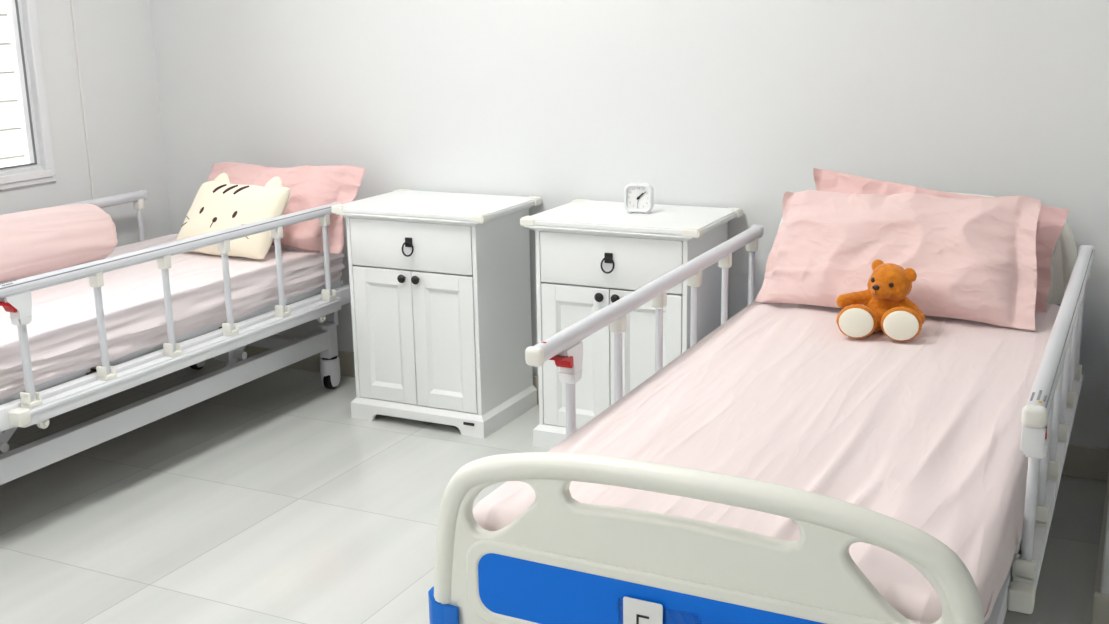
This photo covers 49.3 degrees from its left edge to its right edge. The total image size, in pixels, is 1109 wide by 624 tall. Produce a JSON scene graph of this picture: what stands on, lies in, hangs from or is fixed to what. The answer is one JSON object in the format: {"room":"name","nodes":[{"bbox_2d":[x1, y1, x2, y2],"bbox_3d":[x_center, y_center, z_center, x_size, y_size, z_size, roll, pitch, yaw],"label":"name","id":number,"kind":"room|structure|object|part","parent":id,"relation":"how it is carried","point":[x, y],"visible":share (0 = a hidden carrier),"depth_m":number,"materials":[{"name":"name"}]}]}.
{"room":"hospital room","nodes":[
{"label":"hospital room","id":0,"kind":"room"},
{"bbox_2d":[0,0,171,246],"bbox_3d":[-2.830,-0.619,2.556,0.100,2.850,5.300,6,16,26],"label":"wall","id":1,"kind":"structure","parent":0,"point":[116,42],"depth_m":4.67,"materials":[{"name":"white paint"}]},
{"bbox_2d":[0,0,55,189],"bbox_3d":[-2.276,-0.947,3.599,0.105,1.338,1.710,6,16,26],"label":"window","id":2,"kind":"structure","parent":1,"relation":"in","point":[22,14],"depth_m":4.36,"materials":[{"name":"white"}]},
{"bbox_3d":[-2.280,-0.950,3.601,0.055,1.248,1.626,6,16,26],"label":"sash","id":3,"kind":"part","parent":2,"relation":"part of","materials":[{"name":"white"}]},
{"bbox_2d":[70,0,95,198],"bbox_3d":[-1.789,-1.168,4.477,0.010,2.750,0.014,6,16,26],"label":"trim","id":4,"kind":"structure","parent":1,"relation":"attached to","point":[72,3],"depth_m":4.56,"materials":[{"name":"white"}]},
{"bbox_2d":[0,357,1106,623],"bbox_3d":[-0.449,1.051,1.779,5.350,0.100,5.500,6,16,26],"label":"floor","id":5,"kind":"structure","parent":0,"point":[261,500],"depth_m":3.46,"materials":[{"name":"tile"}]},
{"bbox_2d":[0,190,350,484],"bbox_3d":[-1.598,0.123,3.854,0.972,0.738,2.091,6,16,26],"label":"hospital bed","id":6,"kind":"object","parent":5,"relation":"on","point":[225,341],"visible":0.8,"depth_m":3.70,"materials":[{"name":"white metal"}]},
{"bbox_3d":[-1.398,0.094,3.187,0.020,0.303,0.025,6,16,26],"label":"post","id":7,"kind":"part","parent":6,"relation":"part of","materials":[{"name":"white metal"}]},
{"bbox_3d":[-1.948,-0.295,4.115,0.038,0.039,1.487,6,16,26],"label":"rail","id":8,"kind":"part","parent":6,"relation":"part of","materials":[{"name":"white metal"}]},
{"bbox_3d":[-1.282,0.035,3.416,0.018,0.303,0.023,6,16,26],"label":"post","id":9,"kind":"part","parent":6,"relation":"part of","materials":[{"name":"white metal"}]},
{"bbox_3d":[-1.630,-0.297,4.775,0.018,0.303,0.023,6,16,26],"label":"post","id":10,"kind":"part","parent":6,"relation":"part of","materials":[{"name":"white metal"}]},
{"bbox_3d":[-1.113,-0.210,3.714,0.038,0.039,1.487,6,16,26],"label":"rail","id":11,"kind":"part","parent":6,"relation":"part of","materials":[{"name":"white metal"}]},
{"bbox_3d":[-1.166,-0.024,3.645,0.018,0.303,0.023,6,16,26],"label":"post","id":12,"kind":"part","parent":6,"relation":"part of","materials":[{"name":"white metal"}]},
{"bbox_2d":[0,234,344,398],"bbox_3d":[-1.583,0.001,3.860,0.881,0.144,1.991,6,16,26],"label":"mattress","id":13,"kind":"object","parent":6,"relation":"on","point":[63,337],"visible":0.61,"depth_m":3.78,"materials":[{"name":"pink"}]},
{"bbox_2d":[0,203,117,283],"bbox_3d":[-1.814,-0.199,3.897,0.250,0.227,1.004,6,16,26],"label":"bolster","id":14,"kind":"object","parent":13,"relation":"on","point":[34,242],"visible":0.94,"depth_m":4.00,"materials":[{"name":"pink fabric"}]},
{"bbox_2d":[176,173,290,258],"bbox_3d":[-1.158,-0.346,4.331,0.495,0.284,0.161,6,16,26],"label":"cushion","id":15,"kind":"object","parent":13,"relation":"on","point":[218,204],"visible":0.86,"depth_m":4.26,"materials":[{"name":"beige fabric"}]},
{"bbox_2d":[207,162,365,252],"bbox_3d":[-1.048,-0.394,4.484,0.719,0.306,0.207,6,16,26],"label":"pillow","id":16,"kind":"object","parent":13,"relation":"on","point":[310,186],"visible":0.44,"depth_m":4.38,"materials":[{"name":"pink fabric"}]},
{"bbox_3d":[-1.582,0.144,3.892,0.885,0.200,2.020,6,16,26],"label":"bed frame","id":17,"kind":"part","parent":6,"relation":"part of","materials":[{"name":"white metal"}]},
{"bbox_3d":[-1.050,-0.083,3.874,0.018,0.303,0.023,6,16,26],"label":"post","id":18,"kind":"part","parent":6,"relation":"part of","materials":[{"name":"white metal"}]},
{"bbox_3d":[-0.934,-0.142,4.103,0.018,0.303,0.023,6,16,26],"label":"post","id":19,"kind":"part","parent":6,"relation":"part of","materials":[{"name":"white metal"}]},
{"bbox_3d":[-0.818,-0.202,4.332,0.018,0.303,0.023,6,16,26],"label":"post","id":20,"kind":"part","parent":6,"relation":"part of","materials":[{"name":"white metal"}]},
{"bbox_2d":[331,189,541,438],"bbox_3d":[-0.398,-0.013,4.266,0.596,0.763,0.431,6,16,26],"label":"nightstand","id":21,"kind":"object","parent":5,"relation":"on","point":[440,287],"visible":1,"depth_m":4.11,"materials":[{"name":"white paint"}]},
{"bbox_3d":[-0.583,0.080,4.178,0.236,0.471,0.018,6,16,26],"label":"door","id":22,"kind":"part","parent":21,"relation":"part of","materials":[{"name":"white paint"}]},
{"bbox_3d":[-0.514,-0.113,4.067,0.030,0.030,0.028,6,16,26],"label":"knob","id":23,"kind":"part","parent":21,"relation":"part of","materials":[{"name":"black metal"}]},
{"bbox_3d":[-0.490,-0.210,4.031,0.047,0.052,0.013,6,16,26],"label":"ring pull","id":24,"kind":"part","parent":21,"relation":"part of","materials":[{"name":"black metal"}]},
{"bbox_3d":[-0.487,-0.233,4.034,0.026,0.032,0.008,6,16,26],"label":"pull plate","id":25,"kind":"part","parent":21,"relation":"part of","materials":[{"name":"black metal"}]},
{"bbox_3d":[-0.418,-0.254,4.171,0.475,0.163,0.301,6,16,26],"label":"drawer","id":26,"kind":"part","parent":21,"relation":"part of","materials":[{"name":"white paint"}]},
{"bbox_3d":[-0.464,-0.107,4.043,0.030,0.030,0.028,6,16,26],"label":"knob","id":27,"kind":"part","parent":21,"relation":"part of","materials":[{"name":"black metal"}]},
{"bbox_3d":[-0.368,0.102,4.074,0.236,0.471,0.018,6,16,26],"label":"door","id":28,"kind":"part","parent":21,"relation":"part of","materials":[{"name":"white paint"}]},
{"bbox_3d":[-0.289,0.378,4.079,0.042,0.010,0.004,6,16,26],"label":"maker plate","id":29,"kind":"part","parent":21,"relation":"part of","materials":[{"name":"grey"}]},
{"bbox_2d":[520,199,741,448],"bbox_3d":[0.256,0.053,3.952,0.596,0.763,0.431,6,16,26],"label":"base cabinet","id":30,"kind":"object","parent":5,"relation":"on","point":[591,255],"visible":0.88,"depth_m":3.78,"materials":[{"name":"white paint"}]},
{"bbox_3d":[0.071,0.147,3.864,0.236,0.471,0.018,6,16,26],"label":"door","id":31,"kind":"part","parent":30,"relation":"part of","materials":[{"name":"white paint"}]},
{"bbox_3d":[0.140,-0.046,3.753,0.030,0.030,0.028,6,16,26],"label":"knob","id":32,"kind":"part","parent":30,"relation":"part of","materials":[{"name":"black metal"}]},
{"bbox_3d":[0.163,-0.144,3.717,0.047,0.052,0.013,6,16,26],"label":"ring pull","id":33,"kind":"part","parent":30,"relation":"part of","materials":[{"name":"black metal"}]},
{"bbox_3d":[0.167,-0.166,3.719,0.026,0.032,0.008,6,16,26],"label":"pull plate","id":34,"kind":"part","parent":30,"relation":"part of","materials":[{"name":"black metal"}]},
{"bbox_3d":[0.235,-0.187,3.857,0.475,0.163,0.301,6,16,26],"label":"drawer","id":35,"kind":"part","parent":30,"relation":"part of","materials":[{"name":"white paint"}]},
{"bbox_3d":[0.189,-0.041,3.729,0.030,0.030,0.028,6,16,26],"label":"knob","id":36,"kind":"part","parent":30,"relation":"part of","materials":[{"name":"black metal"}]},
{"bbox_2d":[624,183,653,213],"bbox_3d":[0.270,-0.364,3.863,0.090,0.094,0.034,4,15,20],"label":"alarm clock","id":37,"kind":"object","parent":30,"relation":"on","point":[638,197],"visible":1,"depth_m":3.85,"materials":[{"name":"white plastic"}]},
{"bbox_3d":[0.285,0.169,3.760,0.236,0.471,0.018,6,16,26],"label":"door","id":38,"kind":"part","parent":30,"relation":"part of","materials":[{"name":"white paint"}]},
{"bbox_2d":[428,192,1094,623],"bbox_3d":[0.641,0.288,2.785,0.974,0.857,2.132,6,16,26],"label":"hospital bed","id":39,"kind":"object","parent":5,"relation":"on","point":[563,560],"visible":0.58,"depth_m":1.91,"materials":[{"name":"white"}]},
{"bbox_3d":[0.035,0.214,2.586,0.020,0.311,0.025,6,16,26],"label":"post","id":40,"kind":"part","parent":39,"relation":"part of","materials":[{"name":"white metal"}]},
{"bbox_3d":[0.149,0.156,2.811,0.018,0.311,0.023,6,16,26],"label":"post","id":41,"kind":"part","parent":39,"relation":"part of","materials":[{"name":"white metal"}]},
{"bbox_2d":[636,614,648,623],"bbox_3d":[0.137,0.489,1.877,0.021,0.037,0.001,6,16,26],"label":"print","id":42,"kind":"object","parent":39,"relation":"attached to","point":[640,618],"depth_m":1.88,"materials":[{"name":"black"}]},
{"bbox_3d":[0.290,-0.080,3.056,0.038,0.039,1.504,6,16,26],"label":"rail","id":43,"kind":"part","parent":39,"relation":"part of","materials":[{"name":"white metal"}]},
{"bbox_3d":[0.193,0.480,1.857,0.717,0.110,0.006,6,16,26],"label":"blue panel","id":44,"kind":"part","parent":39,"relation":"part of","materials":[{"name":"blue plastic"}]},
{"bbox_3d":[0.263,0.098,3.035,0.018,0.311,0.023,6,16,26],"label":"post","id":45,"kind":"part","parent":39,"relation":"part of","materials":[{"name":"white metal"}]},
{"bbox_3d":[0.377,0.040,3.260,0.018,0.311,0.023,6,16,26],"label":"post","id":46,"kind":"part","parent":39,"relation":"part of","materials":[{"name":"white metal"}]},
{"bbox_3d":[0.200,0.486,1.873,0.922,0.517,0.048,6,16,26],"label":"footboard","id":47,"kind":"part","parent":39,"relation":"part of","materials":[{"name":"white plastic"}]},
{"bbox_3d":[0.490,-0.018,3.485,0.018,0.311,0.023,6,16,26],"label":"post","id":48,"kind":"part","parent":39,"relation":"part of","materials":[{"name":"white metal"}]},
{"bbox_3d":[0.604,-0.076,3.709,0.018,0.311,0.023,6,16,26],"label":"post","id":49,"kind":"part","parent":39,"relation":"part of","materials":[{"name":"white metal"}]},
{"bbox_2d":[473,301,1059,623],"bbox_3d":[0.655,0.224,2.780,0.889,0.162,2.003,6,16,26],"label":"mattress","id":50,"kind":"object","parent":39,"relation":"on","point":[923,432],"visible":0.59,"depth_m":2.44,"materials":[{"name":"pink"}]},
{"bbox_2d":[836,259,924,341],"bbox_3d":[0.843,-0.033,3.119,0.226,0.186,0.179,6,16,26],"label":"teddy bear","id":51,"kind":"object","parent":50,"relation":"on","point":[886,308],"visible":1,"depth_m":3.08},
{"bbox_2d":[755,190,1040,330],"bbox_3d":[0.948,-0.163,3.348,0.763,0.318,0.298,6,16,26],"label":"pillow","id":52,"kind":"object","parent":50,"relation":"on","point":[974,259],"visible":0.93,"depth_m":3.29,"materials":[{"name":"pink fabric"}]},
{"bbox_2d":[813,168,1069,311],"bbox_3d":[1.078,-0.212,3.459,0.713,0.364,0.151,6,16,26],"label":"pillow","id":53,"kind":"object","parent":50,"relation":"on","point":[1051,221],"visible":0.14,"depth_m":3.42,"materials":[{"name":"pink fabric"}]},
{"bbox_3d":[1.096,-0.110,3.647,0.916,0.517,0.048,6,16,26],"label":"headboard","id":54,"kind":"part","parent":39,"relation":"part of","materials":[{"name":"white plastic"}]},
{"bbox_3d":[0.649,0.371,2.819,0.887,0.200,2.020,6,16,26],"label":"bed frame","id":55,"kind":"part","parent":39,"relation":"part of","materials":[{"name":"white metal"}]},
{"bbox_3d":[0.838,0.315,2.121,0.020,0.311,0.025,6,16,26],"label":"post","id":56,"kind":"part","parent":39,"relation":"part of","materials":[{"name":"white metal"}]},
{"bbox_3d":[0.954,0.256,2.350,0.018,0.311,0.023,6,16,26],"label":"post","id":57,"kind":"part","parent":39,"relation":"part of","materials":[{"name":"white metal"}]},
{"bbox_3d":[1.071,0.197,2.579,0.018,0.311,0.023,6,16,26],"label":"post","id":58,"kind":"part","parent":39,"relation":"part of","materials":[{"name":"white metal"}]},
{"bbox_3d":[1.127,0.006,2.654,0.038,0.039,1.504,6,16,26],"label":"rail","id":59,"kind":"part","parent":39,"relation":"part of","materials":[{"name":"white metal"}]},
{"bbox_3d":[1.187,0.138,2.808,0.018,0.311,0.023,6,16,26],"label":"post","id":60,"kind":"part","parent":39,"relation":"part of","materials":[{"name":"white metal"}]},
{"bbox_3d":[1.303,0.079,3.037,0.018,0.311,0.023,6,16,26],"label":"post","id":61,"kind":"part","parent":39,"relation":"part of","materials":[{"name":"white metal"}]},
{"bbox_3d":[1.419,0.020,3.266,0.018,0.311,0.023,6,16,26],"label":"post","id":62,"kind":"part","parent":39,"relation":"part of","materials":[{"name":"white metal"}]},
{"bbox_2d":[150,0,1108,448],"bbox_3d":[0.716,-0.985,3.770,5.350,2.850,0.100,6,16,26],"label":"wall","id":63,"kind":"structure","parent":0,"point":[704,103],"depth_m":3.98,"materials":[{"name":"white paint"}]},
{"bbox_2d":[237,346,1108,480],"bbox_3d":[0.035,0.292,4.380,3.611,0.100,0.012,6,16,26],"label":"baseboard","id":64,"kind":"structure","parent":63,"relation":"attached to","point":[1081,461],"depth_m":3.64,"materials":[{"name":"tile"}]},
{"bbox_2d":[1099,502,1108,594],"bbox_3d":[1.485,-0.759,2.805,0.135,2.850,1.000,6,16,26],"label":"wall","id":65,"kind":"structure","parent":0,"point":[1104,584],"depth_m":2.70,"materials":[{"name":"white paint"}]},
{"bbox_2d":[1090,472,1108,623],"bbox_3d":[1.498,0.577,3.130,0.147,0.100,1.000,6,16,26],"label":"baseboard","id":66,"kind":"structure","parent":65,"relation":"attached to","point":[1100,605],"depth_m":2.73,"materials":[{"name":"tile"}]},
{"label":"outside","id":67,"kind":"structure","parent":0,"visible":0},
{"bbox_3d":[-4.752,0.094,6.763,6.850,0.100,18.000,6,16,26],"label":"ground","id":68,"kind":"structure","parent":67,"visible":0},
{"bbox_2d":[0,0,25,166],"bbox_3d":[-3.416,-0.913,5.538,0.122,2.400,10.500,6,16,26],"label":"siding","id":69,"kind":"object","parent":68,"relation":"on","point":[12,152],"depth_m":6.42,"materials":[{"name":"white"}]}
]}

